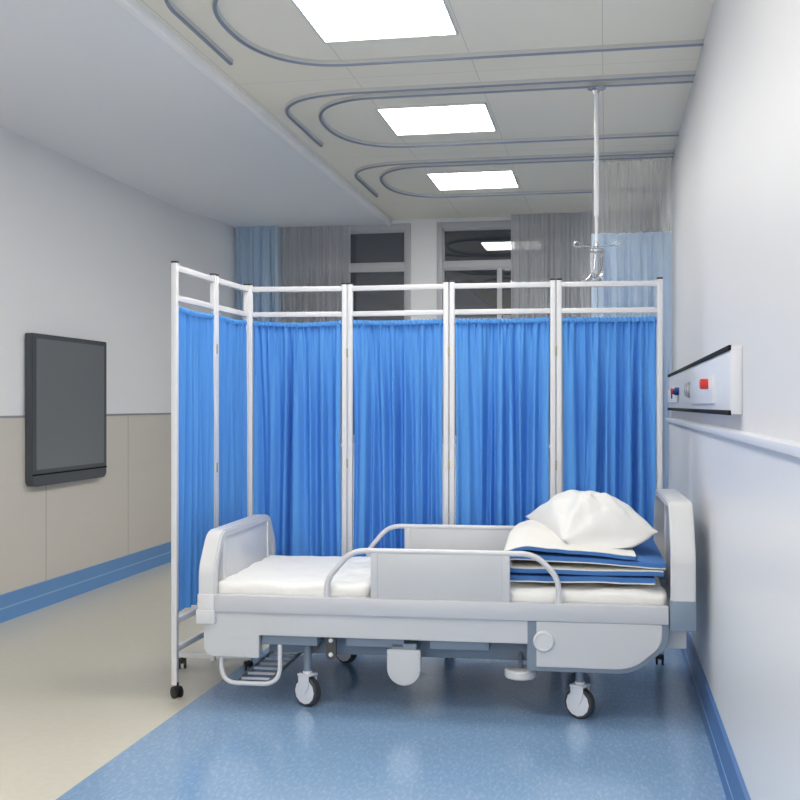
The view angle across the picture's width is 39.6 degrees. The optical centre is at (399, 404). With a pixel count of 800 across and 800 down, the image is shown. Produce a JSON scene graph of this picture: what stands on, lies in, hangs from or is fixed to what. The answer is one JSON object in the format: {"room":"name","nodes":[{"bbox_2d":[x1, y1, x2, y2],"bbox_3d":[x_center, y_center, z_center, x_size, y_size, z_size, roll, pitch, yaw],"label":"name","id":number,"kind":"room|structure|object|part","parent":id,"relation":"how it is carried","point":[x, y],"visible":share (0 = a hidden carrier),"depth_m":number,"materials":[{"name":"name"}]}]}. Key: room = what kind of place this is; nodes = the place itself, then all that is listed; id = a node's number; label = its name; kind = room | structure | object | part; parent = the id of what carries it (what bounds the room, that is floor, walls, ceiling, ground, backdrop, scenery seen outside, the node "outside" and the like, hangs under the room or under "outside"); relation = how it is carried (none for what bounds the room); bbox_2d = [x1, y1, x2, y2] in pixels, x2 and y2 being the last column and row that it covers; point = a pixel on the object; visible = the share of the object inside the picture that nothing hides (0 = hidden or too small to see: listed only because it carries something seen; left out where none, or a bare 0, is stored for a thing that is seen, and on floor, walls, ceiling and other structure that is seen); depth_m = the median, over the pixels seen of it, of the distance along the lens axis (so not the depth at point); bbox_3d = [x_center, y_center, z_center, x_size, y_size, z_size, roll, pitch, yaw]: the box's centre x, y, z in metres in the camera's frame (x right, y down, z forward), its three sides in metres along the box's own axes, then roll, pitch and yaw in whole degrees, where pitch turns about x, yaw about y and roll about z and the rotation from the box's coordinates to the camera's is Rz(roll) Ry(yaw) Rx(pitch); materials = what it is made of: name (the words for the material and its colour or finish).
{"room":"hospital room","nodes":[
{"label":"hospital room","id":0,"kind":"room"},
{"bbox_2d":[0,127,236,415],"bbox_3d":[-2.565,-0.177,5.078,0.325,2.835,10.250,0,0,11],"label":"wall","id":1,"kind":"structure","parent":0,"point":[86,253],"depth_m":7.56,"materials":[{"name":"white paint"}]},
{"bbox_2d":[25,333,106,486],"bbox_3d":[-2.118,0.030,7.105,0.052,0.920,1.000,0,0,11],"label":"wall monitor","id":2,"kind":"object","parent":1,"relation":"attached to","point":[65,377],"visible":1,"depth_m":6.98,"materials":[{"name":"grey plastic"}]},
{"bbox_2d":[0,414,170,594],"bbox_3d":[-2.644,0.583,4.564,0.056,1.015,9.210,0,0,11],"label":"wall panel","id":3,"kind":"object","parent":1,"relation":"attached to","point":[47,532],"depth_m":7.42,"materials":[{"name":"beige laminate"}]},
{"bbox_2d":[0,542,170,622],"bbox_3d":[-2.610,1.161,4.552,0.028,0.158,9.200,0,0,11],"label":"baseboard","id":4,"kind":"structure","parent":1,"relation":"attached to","point":[16,603],"depth_m":7.27,"materials":[{"name":"blue plastic"}]},
{"bbox_2d":[0,413,170,417],"bbox_3d":[-2.624,0.069,4.555,0.020,0.013,9.200,0,0,11],"label":"trim","id":5,"kind":"structure","parent":1,"relation":"attached to","point":[19,416],"depth_m":7.93,"materials":[{"name":"grey"}]},
{"bbox_2d":[0,0,386,227],"bbox_3d":[-1.909,-1.675,5.007,1.840,0.160,10.750,0,0,11],"label":"ceiling","id":6,"kind":"structure","parent":0,"point":[86,82],"depth_m":6.23,"materials":[{"name":"white paint"}]},
{"bbox_2d":[114,0,390,224],"bbox_3d":[-1.026,-1.611,4.791,0.032,0.048,10.248,0,0,11],"label":"trim","id":7,"kind":"structure","parent":6,"relation":"attached to","point":[133,7],"depth_m":5.68,"materials":[{"name":"white"}]},
{"bbox_2d":[236,225,277,504],"bbox_3d":[-1.263,-0.201,9.948,0.390,2.781,0.200,0,0,11],"label":"window curtain","id":8,"kind":"object","parent":6,"relation":"hanging from","point":[256,246],"visible":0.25,"depth_m":9.91,"materials":[{"name":"fabric"}]},
{"bbox_2d":[278,225,350,538],"bbox_3d":[-0.759,-0.201,9.920,0.670,2.781,0.120,0,0,11],"label":"sheer curtain","id":9,"kind":"object","parent":6,"relation":"hanging from","point":[315,255],"visible":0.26,"depth_m":9.89,"materials":[{"name":"grey fabric"}]},
{"bbox_2d":[0,544,726,799],"bbox_3d":[-0.646,1.290,4.773,4.410,0.100,10.750,0,0,11],"label":"floor","id":10,"kind":"structure","parent":0,"point":[463,730],"depth_m":4.30,"materials":[{"name":"blue plastic"}]},
{"bbox_2d":[170,261,663,698],"bbox_3d":[0.041,0.316,5.397,2.324,1.849,0.870,0,0,-15],"label":"folding screen","id":11,"kind":"object","parent":10,"relation":"on","point":[402,368],"visible":0.8,"depth_m":5.43,"materials":[{"name":"blue fabric"}]},
{"bbox_3d":[-0.910,0.291,4.929,0.025,1.787,0.476,0,0,11],"label":"panel frame","id":12,"kind":"part","parent":11,"relation":"part of","materials":[{"name":"white metal"}]},
{"bbox_2d":[179,308,214,610],"bbox_3d":[-0.930,0.235,4.933,0.074,1.303,0.420,0,0,11],"label":"curtain","id":13,"kind":"object","parent":11,"relation":"hanging from","point":[196,329],"depth_m":4.92,"materials":[{"name":"blue fabric"}]},
{"bbox_3d":[-0.816,0.291,5.379,0.025,1.787,0.436,0,0,12],"label":"panel frame","id":14,"kind":"part","parent":11,"relation":"part of","materials":[{"name":"white metal"}]},
{"bbox_2d":[219,316,246,525],"bbox_3d":[-0.835,0.235,5.383,0.076,1.303,0.380,0,0,12],"label":"curtain","id":15,"kind":"object","parent":11,"relation":"hanging from","point":[232,332],"depth_m":5.38,"materials":[{"name":"blue fabric"}]},
{"bbox_2d":[253,322,341,556],"bbox_3d":[-0.513,0.235,5.600,0.448,1.302,0.088,0,0,5],"label":"curtain","id":16,"kind":"object","parent":11,"relation":"hanging from","point":[297,366],"depth_m":5.59,"materials":[{"name":"blue fabric"}]},
{"bbox_3d":[-0.515,0.291,5.572,0.503,1.787,0.025,0,0,5],"label":"panel frame","id":17,"kind":"part","parent":11,"relation":"part of","materials":[{"name":"white metal"}]},
{"bbox_3d":[-0.011,0.291,5.497,0.511,1.787,0.025,0,0,12],"label":"panel frame","id":18,"kind":"part","parent":11,"relation":"part of","materials":[{"name":"white metal"}]},
{"bbox_2d":[353,320,442,556],"bbox_3d":[-0.003,0.235,5.531,0.455,1.303,0.102,0,0,12],"label":"curtain","id":19,"kind":"object","parent":11,"relation":"hanging from","point":[398,365],"depth_m":5.52,"materials":[{"name":"blue fabric"}]},
{"bbox_3d":[0.497,0.291,5.400,0.514,1.787,0.025,0,0,9],"label":"panel frame","id":20,"kind":"part","parent":11,"relation":"part of","materials":[{"name":"white metal"}]},
{"bbox_2d":[455,319,549,525],"bbox_3d":[0.502,0.234,5.434,0.458,1.303,0.100,0,0,9],"label":"curtain","id":21,"kind":"object","parent":11,"relation":"hanging from","point":[502,365],"depth_m":5.42,"materials":[{"name":"blue fabric"}]},
{"bbox_2d":[562,318,655,537],"bbox_3d":[1.007,0.234,5.366,0.445,1.303,0.104,0,0,6],"label":"curtain","id":22,"kind":"object","parent":11,"relation":"hanging from","point":[609,364],"depth_m":5.35,"materials":[{"name":"blue fabric"}]},
{"bbox_3d":[1.004,0.291,5.332,0.501,1.787,0.025,0,0,6],"label":"panel frame","id":23,"kind":"part","parent":11,"relation":"part of","materials":[{"name":"white metal"}]},
{"bbox_2d":[196,488,695,718],"bbox_3d":[0.222,0.809,4.866,1.989,0.862,0.980,0,0,9],"label":"hospital bed","id":24,"kind":"object","parent":10,"relation":"on","point":[446,594],"visible":0.9,"depth_m":4.43,"materials":[{"name":"grey"}]},
{"bbox_2d":[196,593,215,623],"bbox_3d":[-0.791,0.832,4.558,0.080,0.124,0.061,0,0,9],"label":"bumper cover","id":25,"kind":"object","parent":24,"relation":"attached to","point":[206,611],"depth_m":4.53,"materials":[{"name":"grey plastic"}]},
{"bbox_3d":[-0.440,0.952,4.574,0.230,0.048,0.120,0,0,9],"label":"chassis rail","id":26,"kind":"part","parent":24,"relation":"part of","materials":[{"name":"blue"}]},
{"bbox_3d":[-0.381,1.039,4.580,0.033,0.122,0.033,0,0,9],"label":"wheel leg","id":27,"kind":"part","parent":24,"relation":"part of","materials":[{"name":"blue"}]},
{"bbox_3d":[-0.147,0.934,4.476,1.322,0.189,0.053,0,0,9],"label":"panel","id":28,"kind":"part","parent":24,"relation":"part of","materials":[{"name":"grey plastic"}]},
{"bbox_3d":[-0.091,0.950,4.520,0.235,0.044,0.120,0,0,9],"label":"chassis rail","id":29,"kind":"part","parent":24,"relation":"part of","materials":[{"name":"blue"}]},
{"bbox_3d":[0.158,0.683,4.412,0.556,0.186,0.016,0,0,9],"label":"guard plate","id":30,"kind":"part","parent":24,"relation":"part of","materials":[{"name":"grey plastic"}]},
{"bbox_3d":[0.303,0.676,5.317,0.949,0.204,0.023,0,0,9],"label":"guard rail","id":31,"kind":"part","parent":24,"relation":"part of","materials":[{"name":"grey metal"}]},
{"bbox_3d":[0.134,0.809,4.417,1.821,0.070,0.045,0,0,9],"label":"rail","id":32,"kind":"part","parent":24,"relation":"part of","materials":[{"name":"grey metal"}]},
{"bbox_2d":[218,555,666,604],"bbox_3d":[0.201,0.763,4.853,1.856,0.098,0.888,0,0,11],"label":"mattress","id":33,"kind":"object","parent":24,"relation":"on","point":[275,574],"visible":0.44,"depth_m":4.54,"materials":[{"name":"white fabric"}]},
{"bbox_2d":[504,520,665,584],"bbox_3d":[0.779,0.607,4.753,0.664,0.205,0.792,0,0,11],"label":"quilt","id":34,"kind":"object","parent":33,"relation":"on","point":[572,563],"visible":0.78,"depth_m":4.40,"materials":[{"name":"blue fabric"}]},
{"bbox_2d":[525,490,658,548],"bbox_3d":[0.809,0.476,4.738,0.409,0.218,0.567,0,0,-10],"label":"pillow","id":35,"kind":"object","parent":34,"relation":"on","point":[587,518],"visible":0.93,"depth_m":4.55,"materials":[{"name":"white fabric"}]},
{"bbox_3d":[0.163,0.676,4.412,0.949,0.204,0.023,0,0,9],"label":"guard rail","id":36,"kind":"part","parent":24,"relation":"part of","materials":[{"name":"grey"}]},
{"bbox_3d":[0.245,0.950,4.468,0.235,0.044,0.120,0,0,9],"label":"chassis rail","id":37,"kind":"part","parent":24,"relation":"part of","materials":[{"name":"blue"}]},
{"bbox_3d":[0.298,0.683,5.318,0.556,0.186,0.016,0,0,9],"label":"guard plate","id":38,"kind":"part","parent":24,"relation":"part of","materials":[{"name":"grey plastic"}]},
{"bbox_3d":[0.486,1.023,4.476,0.020,0.080,0.083,0,0,9],"label":"pedal arm","id":39,"kind":"part","parent":24,"relation":"part of","materials":[{"name":"blue"}]},
{"bbox_3d":[0.559,0.921,4.325,0.082,0.082,0.013,0,0,9],"label":"adjusting knob","id":40,"kind":"part","parent":24,"relation":"part of","materials":[{"name":"grey plastic"}]},
{"bbox_3d":[0.713,1.039,4.400,0.033,0.122,0.033,0,0,9],"label":"wheel leg","id":41,"kind":"part","parent":24,"relation":"part of","materials":[{"name":"grey metal"}]},
{"bbox_3d":[0.772,0.940,4.351,0.543,0.200,0.090,0,0,9],"label":"gear casing","id":42,"kind":"part","parent":24,"relation":"part of","materials":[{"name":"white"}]},
{"bbox_3d":[0.770,0.932,4.303,0.480,0.179,0.009,0,0,9],"label":"casing","id":43,"kind":"part","parent":24,"relation":"part of","materials":[{"name":"grey plastic"}]},
{"bbox_2d":[669,600,695,631],"bbox_3d":[1.085,0.808,4.267,0.098,0.116,0.053,0,0,9],"label":"socket","id":44,"kind":"object","parent":24,"relation":"attached to","point":[682,613],"depth_m":4.24,"materials":[{"name":"blue"}]},
{"bbox_2d":[136,0,713,219],"bbox_3d":[0.259,-1.695,4.605,2.570,0.120,10.750,0,0,11],"label":"ceiling","id":45,"kind":"structure","parent":0,"point":[277,26],"depth_m":5.69,"materials":[{"name":"white paint"}]},
{"bbox_2d":[164,0,232,64],"bbox_3d":[-0.096,-1.623,4.178,2.461,0.025,0.869,0,0,38],"label":"rail","id":46,"kind":"object","parent":45,"relation":"attached to","point":[180,15],"visible":1,"depth_m":4.81,"materials":[{"name":"grey metal"}]},
{"bbox_2d":[291,0,458,42],"bbox_3d":[-0.098,-1.629,4.630,0.610,0.012,0.610,0,0,11],"label":"recessed light","id":47,"kind":"object","parent":45,"relation":"in","point":[333,21],"visible":1,"depth_m":4.68,"materials":[{"name":"white plastic"}]},
{"bbox_2d":[376,102,496,135],"bbox_3d":[0.221,-1.629,6.346,0.610,0.012,0.610,0,0,11],"label":"recessed light","id":48,"kind":"object","parent":45,"relation":"in","point":[476,116],"visible":1,"depth_m":6.31,"materials":[{"name":"white plastic"}]},
{"bbox_2d":[212,0,702,66],"bbox_3d":[0.253,-1.623,4.611,2.039,0.025,1.142,0,0,11],"label":"rail","id":49,"kind":"object","parent":45,"relation":"attached to","point":[699,42],"visible":1,"depth_m":5.11,"materials":[{"name":"grey metal"}]},
{"bbox_2d":[426,169,519,190],"bbox_3d":[0.538,-1.629,8.057,0.610,0.012,0.610,0,0,11],"label":"recessed light","id":50,"kind":"object","parent":45,"relation":"in","point":[481,179],"visible":1,"depth_m":8.02,"materials":[{"name":"white plastic"}]},
{"bbox_2d":[285,70,694,146],"bbox_3d":[0.214,-1.623,5.850,2.461,0.025,0.869,0,0,38],"label":"rail","id":51,"kind":"object","parent":45,"relation":"attached to","point":[691,73],"visible":1,"depth_m":5.63,"materials":[{"name":"grey metal"}]},
{"bbox_2d":[318,77,692,147],"bbox_3d":[0.563,-1.623,6.283,2.039,0.025,1.142,0,0,11],"label":"rail","id":52,"kind":"object","parent":45,"relation":"attached to","point":[332,103],"visible":0.99,"depth_m":5.88,"materials":[{"name":"grey metal"}]},
{"bbox_2d":[573,85,619,280],"bbox_3d":[0.997,-1.117,5.633,0.215,0.981,0.089,0,0,-11],"label":"pole","id":53,"kind":"object","parent":52,"relation":"hanging from","point":[596,89],"visible":0.98,"depth_m":5.62,"materials":[{"name":"silver metal"}]},
{"bbox_3d":[0.940,-0.817,5.643,0.116,0.033,0.006,0,0,11],"label":"hook arm","id":54,"kind":"part","parent":53,"relation":"part of","materials":[{"name":"silver metal"}]},
{"bbox_2d":[590,247,604,307],"bbox_3d":[0.996,-0.635,5.612,0.076,0.320,0.076,0,0,11],"label":"bottle","id":55,"kind":"object","parent":53,"relation":"hanging from","point":[597,253],"visible":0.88,"depth_m":5.58,"materials":[{"name":"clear plastic"}]},
{"bbox_3d":[1.054,-0.817,5.622,0.116,0.033,0.006,0,0,11],"label":"hook arm","id":56,"kind":"part","parent":53,"relation":"part of","materials":[{"name":"silver metal"}]},
{"bbox_2d":[354,149,673,196],"bbox_3d":[0.525,-1.623,7.531,2.461,0.025,0.869,0,0,38],"label":"rail","id":57,"kind":"object","parent":45,"relation":"attached to","point":[650,152],"visible":1,"depth_m":7.32,"materials":[{"name":"grey metal"}]},
{"bbox_2d":[379,154,672,197],"bbox_3d":[0.875,-1.623,7.964,2.039,0.025,1.142,0,0,11],"label":"rail","id":58,"kind":"object","parent":45,"relation":"attached to","point":[402,167],"visible":0.98,"depth_m":7.86,"materials":[{"name":"grey metal"}]},
{"bbox_2d":[591,231,671,489],"bbox_3d":[1.526,-0.379,7.340,0.517,2.448,0.217,0,0,11],"label":"curtain","id":59,"kind":"object","parent":58,"relation":"hanging from","point":[640,256],"visible":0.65,"depth_m":7.30,"materials":[{"name":"fabric"}]},
{"bbox_2d":[511,210,654,499],"bbox_3d":[1.546,-0.221,9.437,1.200,2.821,0.121,0,0,11],"label":"sheer curtain","id":60,"kind":"object","parent":45,"relation":"hanging from","point":[543,249],"visible":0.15,"depth_m":9.45,"materials":[{"name":"grey fabric"}]},
{"bbox_2d":[341,212,657,543],"bbox_3d":[0.317,-0.198,9.883,4.240,2.875,0.250,0,0,11],"label":"wall","id":61,"kind":"structure","parent":0,"point":[423,231],"depth_m":9.77,"materials":[{"name":"white paint"}]},
{"bbox_2d":[340,223,410,446],"bbox_3d":[-0.498,-0.616,9.902,1.270,1.972,0.170,0,0,11],"label":"window","id":62,"kind":"structure","parent":61,"relation":"in","point":[384,267],"depth_m":9.82,"materials":[{"name":"grey metal"}]},
{"bbox_3d":[-0.490,-0.631,9.945,1.110,1.822,0.062,0,0,11],"label":"sash","id":63,"kind":"part","parent":62,"relation":"part of","materials":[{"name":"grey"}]},
{"bbox_2d":[437,220,549,447],"bbox_3d":[0.918,-0.616,9.639,1.270,1.972,0.170,0,0,11],"label":"window","id":64,"kind":"structure","parent":61,"relation":"in","point":[442,227],"depth_m":9.71,"materials":[{"name":"grey metal"}]},
{"bbox_3d":[0.925,-0.631,9.680,1.110,1.822,0.067,0,0,11],"label":"sash","id":65,"kind":"part","parent":64,"relation":"part of","materials":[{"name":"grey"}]},
{"bbox_2d":[658,0,799,441],"bbox_3d":[1.346,-0.198,4.353,0.200,2.875,10.250,0,0,11],"label":"wall","id":66,"kind":"structure","parent":0,"point":[730,201],"depth_m":3.46,"materials":[{"name":"white paint"}]},
{"bbox_2d":[668,345,741,414],"bbox_3d":[1.384,-0.080,5.328,0.082,0.226,3.582,0,0,11],"label":"panel","id":67,"kind":"object","parent":66,"relation":"attached to","point":[711,384],"visible":1,"depth_m":4.16,"materials":[{"name":"white plastic"}]},
{"bbox_2d":[668,389,678,402],"bbox_3d":[1.616,-0.055,6.565,0.016,0.080,0.940,0,0,11],"label":"outlet plate","id":68,"kind":"object","parent":67,"relation":"attached to","point":[675,398],"depth_m":6.53,"materials":[{"name":"white plastic"}]},
{"bbox_2d":[690,375,714,403],"bbox_3d":[1.250,-0.058,4.599,0.018,0.105,1.100,0,0,11],"label":"outlet plate","id":69,"kind":"object","parent":67,"relation":"attached to","point":[706,395],"depth_m":4.43,"materials":[{"name":"white plastic"}]},
{"bbox_2d":[699,379,707,388],"bbox_3d":[1.168,-0.080,4.238,0.048,0.040,0.040,0,0,11],"label":"socket","id":70,"kind":"object","parent":67,"relation":"attached to","point":[703,383],"depth_m":4.22,"materials":[{"name":"red plastic"}]},
{"bbox_2d":[681,632,750,799],"bbox_3d":[0.994,1.167,3.253,0.022,0.146,7.960,0,0,11],"label":"baseboard","id":71,"kind":"structure","parent":66,"relation":"attached to","point":[732,781],"depth_m":3.95,"materials":[{"name":"blue plastic"}]},
{"bbox_2d":[665,418,799,456],"bbox_3d":[1.014,0.093,3.255,0.053,0.023,7.970,0,0,11],"label":"trim","id":72,"kind":"structure","parent":66,"relation":"attached to","point":[791,447],"depth_m":3.01,"materials":[{"name":"white plastic"}]},
{"bbox_2d":[668,422,799,799],"bbox_3d":[1.022,0.672,3.248,0.035,1.135,7.960,0,0,11],"label":"wainscoting","id":73,"kind":"structure","parent":66,"relation":"attached to","point":[744,497],"depth_m":3.11,"materials":[{"name":"white"}]}
]}

